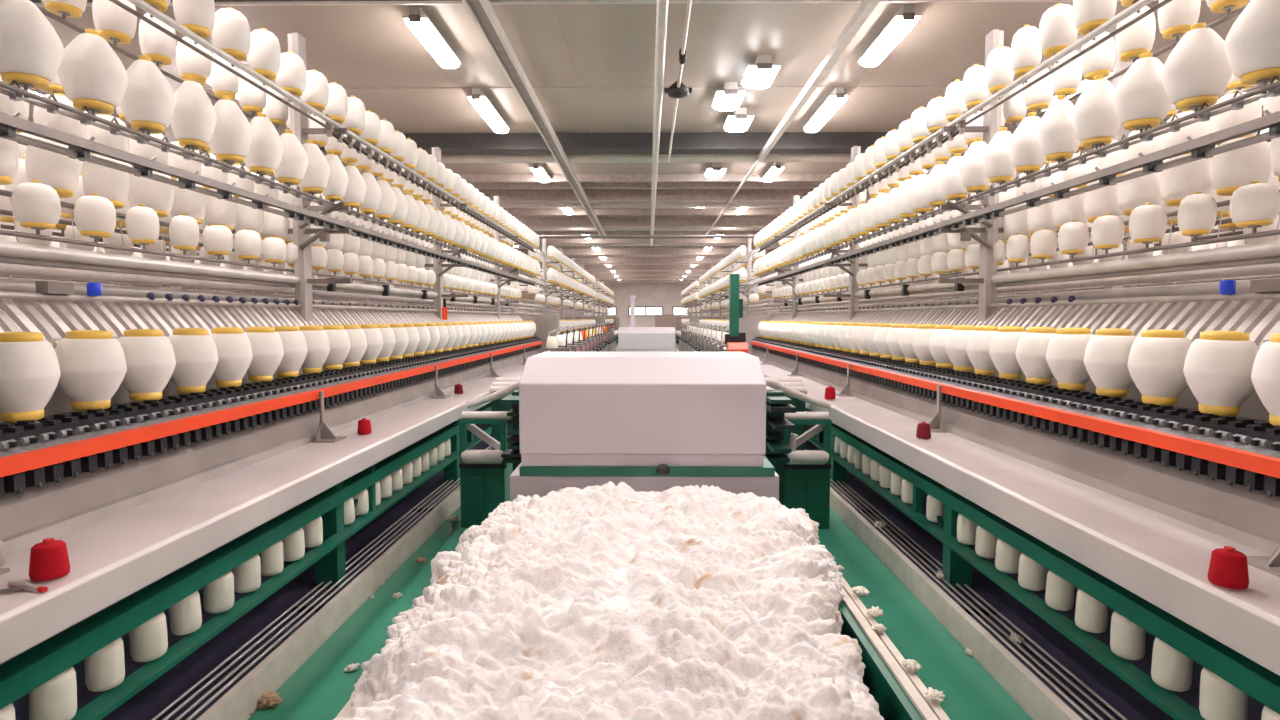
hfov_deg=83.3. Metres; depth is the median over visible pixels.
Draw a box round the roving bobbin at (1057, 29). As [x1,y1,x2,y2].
[1039,3,1077,57]
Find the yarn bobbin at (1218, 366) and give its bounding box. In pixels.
[1183,331,1258,415]
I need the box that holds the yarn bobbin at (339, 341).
[322,325,350,369]
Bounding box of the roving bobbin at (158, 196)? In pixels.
[128,171,173,217]
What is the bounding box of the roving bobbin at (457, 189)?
[449,173,461,196]
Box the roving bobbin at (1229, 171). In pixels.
[1209,135,1271,195]
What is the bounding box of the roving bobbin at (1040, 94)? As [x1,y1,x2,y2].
[1024,69,1053,111]
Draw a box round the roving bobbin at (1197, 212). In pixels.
[1178,191,1216,235]
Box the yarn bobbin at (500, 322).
[499,321,505,341]
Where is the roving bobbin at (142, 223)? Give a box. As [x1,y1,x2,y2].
[125,204,159,243]
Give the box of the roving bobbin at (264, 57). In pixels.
[247,28,280,79]
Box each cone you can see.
[0,703,15,719]
[28,666,76,719]
[29,538,70,581]
[84,637,124,691]
[129,612,167,661]
[168,591,201,634]
[203,571,233,612]
[232,554,260,592]
[259,540,283,575]
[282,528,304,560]
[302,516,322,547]
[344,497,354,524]
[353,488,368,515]
[357,418,371,434]
[375,481,380,505]
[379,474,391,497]
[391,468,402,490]
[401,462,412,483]
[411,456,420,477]
[420,451,428,471]
[428,447,436,466]
[436,442,444,460]
[444,438,450,456]
[454,383,462,393]
[825,386,835,399]
[834,436,841,453]
[840,440,848,458]
[847,444,855,463]
[854,449,863,468]
[862,454,871,474]
[870,459,880,480]
[879,465,891,487]
[890,471,902,495]
[901,478,912,503]
[916,421,930,438]
[926,494,943,521]
[957,514,977,544]
[975,525,997,558]
[995,538,1021,573]
[1018,553,1047,590]
[1045,570,1074,610]
[1075,589,1108,632]
[1110,611,1145,659]
[1151,637,1192,691]
[1199,667,1247,719]
[1207,546,1248,589]
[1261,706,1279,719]
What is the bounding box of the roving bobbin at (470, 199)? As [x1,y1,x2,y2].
[464,184,474,205]
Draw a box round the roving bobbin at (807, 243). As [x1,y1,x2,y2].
[804,230,817,254]
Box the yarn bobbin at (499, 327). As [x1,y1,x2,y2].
[494,321,501,342]
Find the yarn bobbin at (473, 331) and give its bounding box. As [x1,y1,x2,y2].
[466,322,476,347]
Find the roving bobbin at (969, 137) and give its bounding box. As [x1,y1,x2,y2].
[964,111,982,144]
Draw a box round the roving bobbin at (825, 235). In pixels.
[821,219,833,247]
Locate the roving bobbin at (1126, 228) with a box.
[1120,214,1129,232]
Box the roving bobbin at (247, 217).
[234,197,264,233]
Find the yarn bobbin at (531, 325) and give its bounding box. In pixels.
[525,321,533,337]
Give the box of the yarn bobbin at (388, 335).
[374,324,395,361]
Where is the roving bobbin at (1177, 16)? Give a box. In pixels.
[1158,0,1200,38]
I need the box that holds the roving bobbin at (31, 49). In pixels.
[0,0,63,88]
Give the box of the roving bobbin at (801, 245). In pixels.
[799,233,811,256]
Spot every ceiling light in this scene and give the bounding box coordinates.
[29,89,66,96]
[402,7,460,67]
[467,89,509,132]
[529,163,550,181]
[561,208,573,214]
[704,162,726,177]
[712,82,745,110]
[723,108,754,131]
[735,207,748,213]
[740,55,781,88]
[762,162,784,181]
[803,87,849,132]
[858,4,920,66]
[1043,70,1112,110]
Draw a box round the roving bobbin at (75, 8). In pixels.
[41,0,86,17]
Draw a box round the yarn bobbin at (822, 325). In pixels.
[817,322,827,347]
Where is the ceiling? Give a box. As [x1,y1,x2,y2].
[28,1,1263,217]
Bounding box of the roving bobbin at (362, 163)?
[354,144,372,169]
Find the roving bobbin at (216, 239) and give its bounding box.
[202,224,233,254]
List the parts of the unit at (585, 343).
yarn arm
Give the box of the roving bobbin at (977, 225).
[965,223,979,246]
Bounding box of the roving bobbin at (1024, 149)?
[1008,112,1045,172]
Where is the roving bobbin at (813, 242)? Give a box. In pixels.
[810,227,822,252]
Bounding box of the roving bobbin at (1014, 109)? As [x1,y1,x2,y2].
[1003,84,1026,123]
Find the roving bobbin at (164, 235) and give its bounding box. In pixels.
[159,234,168,244]
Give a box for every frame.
[0,0,559,719]
[0,250,522,310]
[459,390,520,527]
[481,234,604,334]
[566,274,619,349]
[675,274,728,349]
[689,234,807,332]
[739,0,1279,719]
[764,390,831,528]
[773,228,1279,346]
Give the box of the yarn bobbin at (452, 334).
[441,322,456,350]
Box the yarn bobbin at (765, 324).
[763,321,768,337]
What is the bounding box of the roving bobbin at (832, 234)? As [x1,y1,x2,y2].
[828,214,843,244]
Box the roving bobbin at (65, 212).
[60,173,84,218]
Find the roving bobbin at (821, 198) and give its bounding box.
[818,183,827,204]
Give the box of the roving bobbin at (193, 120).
[170,76,216,149]
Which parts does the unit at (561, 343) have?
yarn arm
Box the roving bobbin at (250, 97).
[237,71,265,113]
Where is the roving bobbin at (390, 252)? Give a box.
[383,245,396,261]
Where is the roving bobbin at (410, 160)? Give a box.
[401,138,417,168]
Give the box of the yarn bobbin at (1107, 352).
[1084,328,1136,396]
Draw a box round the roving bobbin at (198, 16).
[172,0,214,37]
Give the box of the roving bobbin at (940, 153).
[933,132,950,161]
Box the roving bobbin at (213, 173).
[200,151,227,188]
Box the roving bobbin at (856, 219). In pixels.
[851,201,869,235]
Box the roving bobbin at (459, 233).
[449,217,463,245]
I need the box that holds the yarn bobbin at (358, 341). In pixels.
[341,324,366,366]
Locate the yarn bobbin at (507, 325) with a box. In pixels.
[503,321,510,341]
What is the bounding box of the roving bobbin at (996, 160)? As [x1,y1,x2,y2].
[982,127,1016,182]
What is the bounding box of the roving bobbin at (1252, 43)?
[1224,0,1279,84]
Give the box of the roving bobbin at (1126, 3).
[1120,0,1136,6]
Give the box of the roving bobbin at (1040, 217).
[1027,196,1057,234]
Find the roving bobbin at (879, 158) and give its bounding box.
[873,136,889,167]
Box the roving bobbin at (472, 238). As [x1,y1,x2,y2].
[462,223,475,250]
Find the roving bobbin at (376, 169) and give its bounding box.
[370,151,384,176]
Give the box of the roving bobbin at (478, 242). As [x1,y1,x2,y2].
[470,229,481,252]
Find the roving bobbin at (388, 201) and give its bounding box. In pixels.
[373,177,396,219]
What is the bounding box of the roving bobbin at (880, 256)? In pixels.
[876,250,887,265]
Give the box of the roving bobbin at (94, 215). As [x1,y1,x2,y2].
[74,194,115,237]
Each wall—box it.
[0,221,513,339]
[527,283,781,326]
[782,228,1279,342]
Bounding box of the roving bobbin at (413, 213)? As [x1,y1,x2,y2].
[400,192,419,228]
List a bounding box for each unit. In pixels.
[545,327,570,351]
[556,326,577,351]
[563,325,582,351]
[570,325,587,351]
[575,324,596,351]
[580,324,599,351]
[585,323,602,351]
[587,323,604,351]
[591,323,606,351]
[595,322,610,351]
[598,322,611,351]
[600,322,613,351]
[602,322,614,351]
[604,322,616,351]
[678,322,688,351]
[680,322,691,351]
[681,322,693,351]
[682,322,695,351]
[684,322,697,351]
[687,323,701,351]
[689,323,704,351]
[691,323,708,351]
[694,324,711,351]
[697,324,715,351]
[700,324,720,351]
[708,325,725,351]
[713,325,728,351]
[719,328,728,351]
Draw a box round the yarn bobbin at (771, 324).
[769,321,775,338]
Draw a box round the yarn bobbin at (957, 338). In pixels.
[945,325,974,371]
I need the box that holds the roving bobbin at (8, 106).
[0,76,28,132]
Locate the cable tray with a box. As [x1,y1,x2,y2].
[462,0,606,238]
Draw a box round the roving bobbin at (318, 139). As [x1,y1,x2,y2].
[308,114,328,146]
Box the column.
[725,274,745,343]
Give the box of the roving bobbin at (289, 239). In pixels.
[285,218,292,244]
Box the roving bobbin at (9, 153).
[0,138,18,184]
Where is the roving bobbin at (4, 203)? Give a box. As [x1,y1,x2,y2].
[0,185,15,222]
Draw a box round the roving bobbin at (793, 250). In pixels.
[791,238,801,259]
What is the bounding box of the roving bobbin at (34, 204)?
[12,180,60,228]
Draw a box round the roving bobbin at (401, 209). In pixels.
[387,184,408,223]
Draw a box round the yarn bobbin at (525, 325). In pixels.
[521,321,527,338]
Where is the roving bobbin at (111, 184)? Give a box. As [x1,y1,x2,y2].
[82,154,129,208]
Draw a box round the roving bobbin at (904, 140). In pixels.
[897,118,914,151]
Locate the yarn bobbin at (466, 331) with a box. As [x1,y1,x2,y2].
[458,322,469,348]
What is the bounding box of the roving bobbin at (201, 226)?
[198,219,204,237]
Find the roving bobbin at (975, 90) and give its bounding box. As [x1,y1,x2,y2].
[963,64,988,108]
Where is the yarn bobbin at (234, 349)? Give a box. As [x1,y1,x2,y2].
[208,327,252,386]
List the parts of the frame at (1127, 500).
creel post, support rod, support rod, creel post, drafting arm, weight lever, drafting arm, weight lever, drafting arm, weight lever, drafting arm, weight lever, drafting arm, weight lever, drafting arm, weight lever, drafting arm, weight lever, drafting arm, weight lever, creel post, drafting arm, weight lever, support rod, drafting arm, weight lever, drafting arm, weight lever, creel rail, drafting arm, drive rod, weight lever, creel rail, drive rod, drafting arm, weight lever, drafting arm, drive rod, drive rod, plate, creel post, weight lever, drafting arm, weight lever, drafting arm, creel rail, weight lever, orange rail, creel rail, panel, spindle rail, creel rail, creel rail, drafting arm, navy knob, creel rail, creel rail, creel rail, weight lever, creel rail, drafting arm, weight lever, navy knob, drafting arm, navy knob, weight lever, drafting arm, creel rail, weight lever, navy knob, drafting arm, weight lever, creel rail, drafting arm, weight lever, rail, drafting arm, creel post, creel rail, weight lever, drafting arm, creel rail, weight lever, creel rail, drafting arm, weight lever, drafting arm, weight lever, drafting arm, weight lever, drafting arm, weight lever, drafting arm, weight lever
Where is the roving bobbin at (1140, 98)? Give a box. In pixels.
[1112,52,1171,130]
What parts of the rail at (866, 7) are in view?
rod, rail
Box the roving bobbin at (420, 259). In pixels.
[415,254,424,267]
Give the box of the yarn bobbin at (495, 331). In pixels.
[485,321,497,343]
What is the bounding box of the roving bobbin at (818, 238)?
[815,224,825,249]
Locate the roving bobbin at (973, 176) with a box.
[959,137,991,191]
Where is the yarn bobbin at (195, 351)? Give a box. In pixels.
[168,328,217,393]
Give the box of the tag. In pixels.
[442,299,447,319]
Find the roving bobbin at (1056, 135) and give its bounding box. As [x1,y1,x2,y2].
[1036,95,1079,160]
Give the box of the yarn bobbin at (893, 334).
[886,324,905,360]
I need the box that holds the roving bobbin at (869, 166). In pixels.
[864,144,878,174]
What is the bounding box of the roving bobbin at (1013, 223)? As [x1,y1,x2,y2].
[1003,203,1031,239]
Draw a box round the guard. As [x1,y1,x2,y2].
[727,342,747,353]
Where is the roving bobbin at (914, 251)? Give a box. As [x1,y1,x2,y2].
[908,240,921,258]
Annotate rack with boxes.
[489,378,520,449]
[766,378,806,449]
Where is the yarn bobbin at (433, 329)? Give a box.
[424,323,439,353]
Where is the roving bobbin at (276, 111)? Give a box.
[264,87,288,125]
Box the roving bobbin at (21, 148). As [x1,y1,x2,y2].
[16,132,36,158]
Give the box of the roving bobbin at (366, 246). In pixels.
[357,238,372,256]
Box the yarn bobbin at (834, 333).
[831,322,844,350]
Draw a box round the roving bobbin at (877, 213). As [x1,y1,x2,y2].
[870,190,890,227]
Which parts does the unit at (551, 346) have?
yarn arm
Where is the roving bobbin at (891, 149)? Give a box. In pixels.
[884,129,903,160]
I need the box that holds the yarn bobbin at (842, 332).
[838,322,850,351]
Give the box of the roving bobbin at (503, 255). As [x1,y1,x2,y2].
[495,242,505,261]
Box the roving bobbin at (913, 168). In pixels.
[907,149,924,175]
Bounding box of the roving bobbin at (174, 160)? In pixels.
[167,141,201,178]
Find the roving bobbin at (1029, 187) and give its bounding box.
[1016,173,1037,196]
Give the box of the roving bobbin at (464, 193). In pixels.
[457,179,467,201]
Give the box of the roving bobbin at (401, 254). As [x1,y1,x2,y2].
[395,248,405,263]
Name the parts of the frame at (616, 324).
creel post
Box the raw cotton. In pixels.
[333,481,883,719]
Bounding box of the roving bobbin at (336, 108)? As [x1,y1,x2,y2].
[322,82,347,123]
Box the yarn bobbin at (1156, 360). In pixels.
[1127,329,1191,404]
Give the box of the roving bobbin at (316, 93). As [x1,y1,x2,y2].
[300,69,328,110]
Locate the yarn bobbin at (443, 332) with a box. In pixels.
[434,323,448,352]
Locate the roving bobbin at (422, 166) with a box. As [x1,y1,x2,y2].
[413,148,428,175]
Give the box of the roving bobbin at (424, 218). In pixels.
[412,198,429,232]
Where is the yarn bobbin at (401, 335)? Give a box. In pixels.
[390,323,408,359]
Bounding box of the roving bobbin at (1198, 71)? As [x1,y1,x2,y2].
[1161,23,1232,110]
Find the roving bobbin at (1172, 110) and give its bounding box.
[1167,104,1178,116]
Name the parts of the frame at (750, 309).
creel post, creel post, creel rail, creel rail, creel rail, creel rail, creel post, creel rail, creel rail, creel rail, creel rail, creel post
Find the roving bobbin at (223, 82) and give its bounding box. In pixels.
[210,54,238,99]
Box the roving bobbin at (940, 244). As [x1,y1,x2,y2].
[933,233,949,252]
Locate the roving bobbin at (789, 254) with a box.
[787,241,795,261]
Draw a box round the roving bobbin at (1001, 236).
[998,210,1007,243]
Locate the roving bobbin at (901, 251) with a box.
[896,244,909,260]
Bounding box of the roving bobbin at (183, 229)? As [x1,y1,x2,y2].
[169,213,198,249]
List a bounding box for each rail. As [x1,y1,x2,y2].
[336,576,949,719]
[704,0,880,238]
[838,600,923,719]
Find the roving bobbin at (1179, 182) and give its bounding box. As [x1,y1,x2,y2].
[1160,152,1212,205]
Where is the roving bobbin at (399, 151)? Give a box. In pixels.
[390,130,406,161]
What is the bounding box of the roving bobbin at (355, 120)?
[342,95,365,134]
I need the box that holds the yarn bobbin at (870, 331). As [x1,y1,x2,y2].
[864,323,882,356]
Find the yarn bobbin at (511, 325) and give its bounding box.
[507,321,513,340]
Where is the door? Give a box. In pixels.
[655,314,680,326]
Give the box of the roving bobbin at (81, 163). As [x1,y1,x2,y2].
[78,160,83,172]
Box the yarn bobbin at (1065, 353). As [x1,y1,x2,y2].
[1046,327,1092,389]
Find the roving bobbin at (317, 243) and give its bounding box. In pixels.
[311,224,325,247]
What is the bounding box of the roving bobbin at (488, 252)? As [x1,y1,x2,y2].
[480,233,492,256]
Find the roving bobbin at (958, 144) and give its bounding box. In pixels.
[946,124,967,153]
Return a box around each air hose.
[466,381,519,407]
[764,377,830,408]
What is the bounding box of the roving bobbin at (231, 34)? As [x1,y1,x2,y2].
[212,7,250,60]
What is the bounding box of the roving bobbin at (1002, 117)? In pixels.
[982,99,1004,125]
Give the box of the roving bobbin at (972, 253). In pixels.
[965,244,979,268]
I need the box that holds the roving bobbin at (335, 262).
[326,249,343,271]
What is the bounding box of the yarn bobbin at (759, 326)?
[758,321,762,336]
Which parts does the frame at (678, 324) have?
creel post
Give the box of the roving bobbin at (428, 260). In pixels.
[424,256,431,269]
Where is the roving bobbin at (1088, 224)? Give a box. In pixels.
[1086,222,1092,240]
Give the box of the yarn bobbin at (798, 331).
[796,322,804,343]
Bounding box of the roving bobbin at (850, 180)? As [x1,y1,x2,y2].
[845,162,857,186]
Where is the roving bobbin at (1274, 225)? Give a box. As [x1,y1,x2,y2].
[1243,215,1279,243]
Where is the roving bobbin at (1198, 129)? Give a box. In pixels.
[1163,110,1209,158]
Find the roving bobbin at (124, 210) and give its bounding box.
[115,199,129,226]
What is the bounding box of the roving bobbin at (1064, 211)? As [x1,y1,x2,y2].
[1052,188,1087,229]
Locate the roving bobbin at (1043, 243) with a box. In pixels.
[1030,228,1057,258]
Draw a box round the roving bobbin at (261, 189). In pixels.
[253,175,277,205]
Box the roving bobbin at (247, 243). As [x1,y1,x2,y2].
[234,228,261,258]
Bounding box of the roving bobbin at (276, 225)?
[260,205,288,240]
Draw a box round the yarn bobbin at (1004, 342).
[989,326,1023,378]
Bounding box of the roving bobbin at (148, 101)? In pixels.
[120,55,175,133]
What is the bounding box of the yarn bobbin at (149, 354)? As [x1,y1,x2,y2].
[118,329,175,400]
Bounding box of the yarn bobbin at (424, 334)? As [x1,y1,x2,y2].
[412,323,429,355]
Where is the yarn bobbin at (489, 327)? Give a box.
[483,322,492,344]
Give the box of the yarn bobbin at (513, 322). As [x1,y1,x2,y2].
[511,321,517,339]
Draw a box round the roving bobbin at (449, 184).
[442,168,453,191]
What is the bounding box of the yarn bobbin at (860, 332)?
[855,323,870,354]
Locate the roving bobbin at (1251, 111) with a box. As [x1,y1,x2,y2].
[1209,91,1261,145]
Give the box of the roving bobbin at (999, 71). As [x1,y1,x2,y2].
[986,45,1013,93]
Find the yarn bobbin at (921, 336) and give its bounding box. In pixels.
[912,324,935,364]
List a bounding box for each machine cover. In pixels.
[510,352,778,501]
[618,327,675,351]
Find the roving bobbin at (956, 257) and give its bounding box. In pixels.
[947,249,965,271]
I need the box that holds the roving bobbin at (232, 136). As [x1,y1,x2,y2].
[208,95,252,162]
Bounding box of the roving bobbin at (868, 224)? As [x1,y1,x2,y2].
[861,195,880,231]
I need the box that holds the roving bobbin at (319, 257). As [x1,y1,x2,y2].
[311,247,327,268]
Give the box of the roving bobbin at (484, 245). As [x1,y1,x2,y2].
[476,231,487,254]
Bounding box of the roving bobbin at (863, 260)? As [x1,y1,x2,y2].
[860,255,868,269]
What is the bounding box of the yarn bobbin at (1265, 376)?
[1251,333,1279,425]
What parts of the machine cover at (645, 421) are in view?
panel, green frame, knob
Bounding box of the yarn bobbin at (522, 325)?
[518,321,524,338]
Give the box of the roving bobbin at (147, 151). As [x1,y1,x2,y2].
[128,133,168,167]
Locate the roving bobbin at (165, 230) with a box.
[159,212,171,233]
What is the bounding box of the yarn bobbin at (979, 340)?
[966,326,997,374]
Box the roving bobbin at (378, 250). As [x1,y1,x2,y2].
[370,241,384,259]
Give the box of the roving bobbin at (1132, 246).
[1126,239,1153,258]
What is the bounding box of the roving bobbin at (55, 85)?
[44,74,65,94]
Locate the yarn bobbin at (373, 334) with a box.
[360,324,382,363]
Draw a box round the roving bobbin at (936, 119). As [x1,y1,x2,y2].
[926,96,949,132]
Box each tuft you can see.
[257,691,282,709]
[344,663,360,671]
[392,592,402,598]
[415,558,425,562]
[449,515,460,520]
[852,586,869,596]
[866,606,883,617]
[870,623,886,632]
[874,521,885,527]
[902,659,921,671]
[924,687,945,703]
[935,570,944,578]
[965,648,972,655]
[1010,632,1023,643]
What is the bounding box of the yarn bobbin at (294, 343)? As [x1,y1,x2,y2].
[273,326,307,376]
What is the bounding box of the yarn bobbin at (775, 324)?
[772,321,778,339]
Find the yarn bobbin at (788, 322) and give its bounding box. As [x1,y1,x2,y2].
[783,321,794,341]
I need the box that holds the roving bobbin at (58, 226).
[52,214,73,229]
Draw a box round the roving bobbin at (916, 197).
[907,171,932,212]
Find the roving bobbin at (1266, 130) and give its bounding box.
[1260,128,1270,144]
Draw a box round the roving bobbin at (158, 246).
[141,240,165,259]
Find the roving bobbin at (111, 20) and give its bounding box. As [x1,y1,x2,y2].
[92,0,136,43]
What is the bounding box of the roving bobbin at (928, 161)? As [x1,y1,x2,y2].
[919,150,936,168]
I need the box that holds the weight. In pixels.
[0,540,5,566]
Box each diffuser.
[531,168,549,181]
[705,169,725,177]
[713,93,743,110]
[724,117,752,131]
[742,67,778,88]
[763,167,783,181]
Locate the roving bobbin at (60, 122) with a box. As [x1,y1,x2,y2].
[33,93,85,137]
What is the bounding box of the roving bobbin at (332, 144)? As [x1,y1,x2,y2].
[324,134,344,154]
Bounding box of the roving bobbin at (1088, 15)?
[1073,0,1116,34]
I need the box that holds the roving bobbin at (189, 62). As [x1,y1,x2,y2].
[176,37,211,83]
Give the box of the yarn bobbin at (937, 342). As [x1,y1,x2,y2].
[929,325,954,367]
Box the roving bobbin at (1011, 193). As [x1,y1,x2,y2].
[999,180,1015,202]
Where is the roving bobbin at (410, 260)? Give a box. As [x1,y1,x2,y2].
[404,250,415,265]
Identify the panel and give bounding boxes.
[521,454,763,466]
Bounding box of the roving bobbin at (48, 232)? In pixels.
[14,221,51,245]
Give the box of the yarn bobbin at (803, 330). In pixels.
[801,322,809,344]
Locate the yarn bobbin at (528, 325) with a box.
[525,321,530,337]
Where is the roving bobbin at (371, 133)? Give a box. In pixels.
[359,110,380,144]
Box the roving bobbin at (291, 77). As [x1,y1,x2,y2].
[275,51,305,96]
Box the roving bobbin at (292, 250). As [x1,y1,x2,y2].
[285,242,297,265]
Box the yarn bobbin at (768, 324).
[766,321,771,338]
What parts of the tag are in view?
plate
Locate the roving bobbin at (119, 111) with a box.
[116,105,125,120]
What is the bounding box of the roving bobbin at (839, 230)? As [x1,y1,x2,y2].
[835,212,852,241]
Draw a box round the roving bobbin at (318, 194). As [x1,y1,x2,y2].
[314,193,331,216]
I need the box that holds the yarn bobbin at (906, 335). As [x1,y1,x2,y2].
[899,324,920,362]
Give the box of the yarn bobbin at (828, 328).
[823,322,836,348]
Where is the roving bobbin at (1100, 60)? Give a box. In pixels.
[1081,32,1114,80]
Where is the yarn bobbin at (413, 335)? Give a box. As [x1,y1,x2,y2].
[401,323,418,357]
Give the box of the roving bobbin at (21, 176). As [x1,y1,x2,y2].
[5,156,28,202]
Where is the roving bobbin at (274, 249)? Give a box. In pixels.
[261,236,286,262]
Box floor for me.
[247,506,1032,719]
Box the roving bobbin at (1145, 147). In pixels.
[1125,129,1164,168]
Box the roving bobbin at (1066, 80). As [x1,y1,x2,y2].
[1053,50,1081,95]
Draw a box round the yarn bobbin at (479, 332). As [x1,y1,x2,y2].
[472,322,481,346]
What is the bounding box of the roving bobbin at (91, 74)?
[57,29,127,113]
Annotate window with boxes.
[592,306,616,315]
[628,306,662,315]
[672,306,702,315]
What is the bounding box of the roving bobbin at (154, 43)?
[138,13,175,64]
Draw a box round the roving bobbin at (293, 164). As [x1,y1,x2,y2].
[274,129,307,184]
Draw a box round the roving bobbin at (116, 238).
[103,227,133,255]
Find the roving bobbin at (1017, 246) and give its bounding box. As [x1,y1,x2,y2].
[1006,233,1029,262]
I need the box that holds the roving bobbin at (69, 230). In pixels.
[65,225,93,250]
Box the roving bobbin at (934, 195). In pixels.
[924,161,946,206]
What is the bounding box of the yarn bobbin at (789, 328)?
[787,321,794,342]
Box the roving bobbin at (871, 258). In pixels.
[867,253,876,267]
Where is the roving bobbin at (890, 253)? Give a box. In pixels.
[886,247,896,263]
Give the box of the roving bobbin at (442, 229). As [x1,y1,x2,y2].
[431,208,447,238]
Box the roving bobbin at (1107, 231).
[1091,213,1123,248]
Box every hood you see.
[519,352,765,454]
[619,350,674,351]
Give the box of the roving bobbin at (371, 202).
[359,169,380,213]
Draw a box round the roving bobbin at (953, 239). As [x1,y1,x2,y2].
[947,221,966,250]
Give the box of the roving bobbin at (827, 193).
[824,178,834,200]
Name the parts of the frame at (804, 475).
post, arm, arm, slanted plate, cabinet door, post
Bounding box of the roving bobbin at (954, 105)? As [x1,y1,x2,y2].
[944,79,967,121]
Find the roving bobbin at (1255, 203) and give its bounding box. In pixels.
[1229,181,1279,227]
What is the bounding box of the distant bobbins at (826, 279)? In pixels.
[0,158,1279,345]
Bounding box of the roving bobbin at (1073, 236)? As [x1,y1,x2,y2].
[1058,220,1088,253]
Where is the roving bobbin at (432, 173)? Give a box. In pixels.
[424,154,437,181]
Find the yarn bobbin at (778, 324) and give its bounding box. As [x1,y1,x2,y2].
[776,321,782,340]
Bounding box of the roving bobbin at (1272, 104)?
[1263,81,1279,115]
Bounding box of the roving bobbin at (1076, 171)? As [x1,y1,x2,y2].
[1063,151,1091,187]
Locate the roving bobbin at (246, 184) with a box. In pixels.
[227,163,253,197]
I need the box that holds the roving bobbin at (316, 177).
[299,139,329,192]
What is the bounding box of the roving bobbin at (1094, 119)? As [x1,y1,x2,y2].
[1071,75,1120,146]
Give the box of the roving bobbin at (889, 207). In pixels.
[883,185,903,223]
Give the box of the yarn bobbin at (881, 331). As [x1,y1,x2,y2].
[874,323,892,357]
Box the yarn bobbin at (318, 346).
[299,325,329,372]
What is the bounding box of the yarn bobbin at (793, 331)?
[791,321,803,343]
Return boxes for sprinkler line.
[664,0,691,162]
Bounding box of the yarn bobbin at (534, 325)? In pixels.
[530,321,535,336]
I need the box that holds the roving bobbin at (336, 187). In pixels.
[322,150,347,200]
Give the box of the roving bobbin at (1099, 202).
[1083,180,1122,222]
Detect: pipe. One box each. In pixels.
[538,235,754,238]
[650,0,668,245]
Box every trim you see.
[30,0,461,2]
[34,0,1250,6]
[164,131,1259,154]
[203,85,1257,89]
[239,153,1075,163]
[275,173,1020,182]
[356,207,789,208]
[389,182,824,188]
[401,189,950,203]
[448,209,920,214]
[458,217,891,227]
[473,228,762,230]
[500,203,792,207]
[502,265,790,269]
[510,271,789,274]
[513,246,781,248]
[514,238,778,243]
[514,244,779,245]
[515,275,702,275]
[517,249,775,254]
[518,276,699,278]
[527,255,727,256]
[533,230,809,234]
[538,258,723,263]
[540,264,752,264]
[540,265,715,265]
[550,4,591,133]
[568,257,725,257]
[585,270,708,270]
[585,280,709,281]
[585,282,709,282]
[596,279,709,279]
[816,2,935,132]
[1016,1,1249,124]
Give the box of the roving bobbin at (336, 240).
[324,234,343,250]
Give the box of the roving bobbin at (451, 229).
[440,212,455,242]
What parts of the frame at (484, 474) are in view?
post, cabinet door, arm, arm, slanted plate, post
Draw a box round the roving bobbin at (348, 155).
[340,134,359,162]
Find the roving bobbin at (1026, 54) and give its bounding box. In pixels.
[1011,25,1041,76]
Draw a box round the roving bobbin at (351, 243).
[341,234,359,253]
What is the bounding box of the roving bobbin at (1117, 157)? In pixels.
[1091,139,1125,176]
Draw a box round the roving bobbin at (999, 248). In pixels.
[993,240,1005,265]
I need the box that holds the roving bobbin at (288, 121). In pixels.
[286,107,309,127]
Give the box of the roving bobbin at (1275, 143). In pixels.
[1270,137,1279,181]
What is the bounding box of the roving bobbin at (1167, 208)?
[1163,201,1178,225]
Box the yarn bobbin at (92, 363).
[55,330,126,409]
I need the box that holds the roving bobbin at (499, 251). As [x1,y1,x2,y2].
[492,239,501,260]
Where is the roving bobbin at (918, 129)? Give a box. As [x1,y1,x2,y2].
[910,106,930,143]
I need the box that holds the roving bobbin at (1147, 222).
[1129,203,1166,242]
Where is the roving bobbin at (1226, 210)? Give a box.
[1211,189,1230,217]
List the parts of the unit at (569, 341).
yarn arm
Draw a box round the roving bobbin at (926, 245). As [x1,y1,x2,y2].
[920,236,934,255]
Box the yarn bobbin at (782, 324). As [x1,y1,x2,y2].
[779,321,786,340]
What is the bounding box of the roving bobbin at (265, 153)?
[244,112,283,174]
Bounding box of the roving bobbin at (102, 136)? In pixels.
[84,114,129,153]
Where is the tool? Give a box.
[0,580,47,593]
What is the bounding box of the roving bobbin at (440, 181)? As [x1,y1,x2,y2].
[434,162,445,186]
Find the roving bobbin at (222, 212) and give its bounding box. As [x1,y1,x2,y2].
[204,189,236,230]
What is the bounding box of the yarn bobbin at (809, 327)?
[806,322,815,345]
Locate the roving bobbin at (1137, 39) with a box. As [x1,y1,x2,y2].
[1116,6,1155,61]
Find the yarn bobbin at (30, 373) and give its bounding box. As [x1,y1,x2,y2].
[0,331,60,421]
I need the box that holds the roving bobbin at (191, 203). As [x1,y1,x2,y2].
[170,179,205,223]
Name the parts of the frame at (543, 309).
creel post, creel rail, creel rail, creel rail, creel rail, creel post, creel rail, creel rail, creel rail, creel rail, creel rail, creel rail, creel post, spindle rail, creel post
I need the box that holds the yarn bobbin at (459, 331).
[449,322,463,349]
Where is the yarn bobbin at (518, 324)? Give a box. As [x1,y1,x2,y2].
[515,321,520,339]
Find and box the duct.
[629,295,635,326]
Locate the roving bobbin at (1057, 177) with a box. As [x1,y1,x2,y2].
[1038,161,1063,196]
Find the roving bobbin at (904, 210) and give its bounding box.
[895,176,917,218]
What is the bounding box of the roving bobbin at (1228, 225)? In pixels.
[1217,216,1235,228]
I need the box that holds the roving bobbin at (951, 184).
[939,153,969,200]
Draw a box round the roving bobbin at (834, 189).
[830,172,839,196]
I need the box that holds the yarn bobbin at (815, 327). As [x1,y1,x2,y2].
[811,322,820,346]
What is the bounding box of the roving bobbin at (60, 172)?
[25,137,78,197]
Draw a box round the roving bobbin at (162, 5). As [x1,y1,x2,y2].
[143,0,170,11]

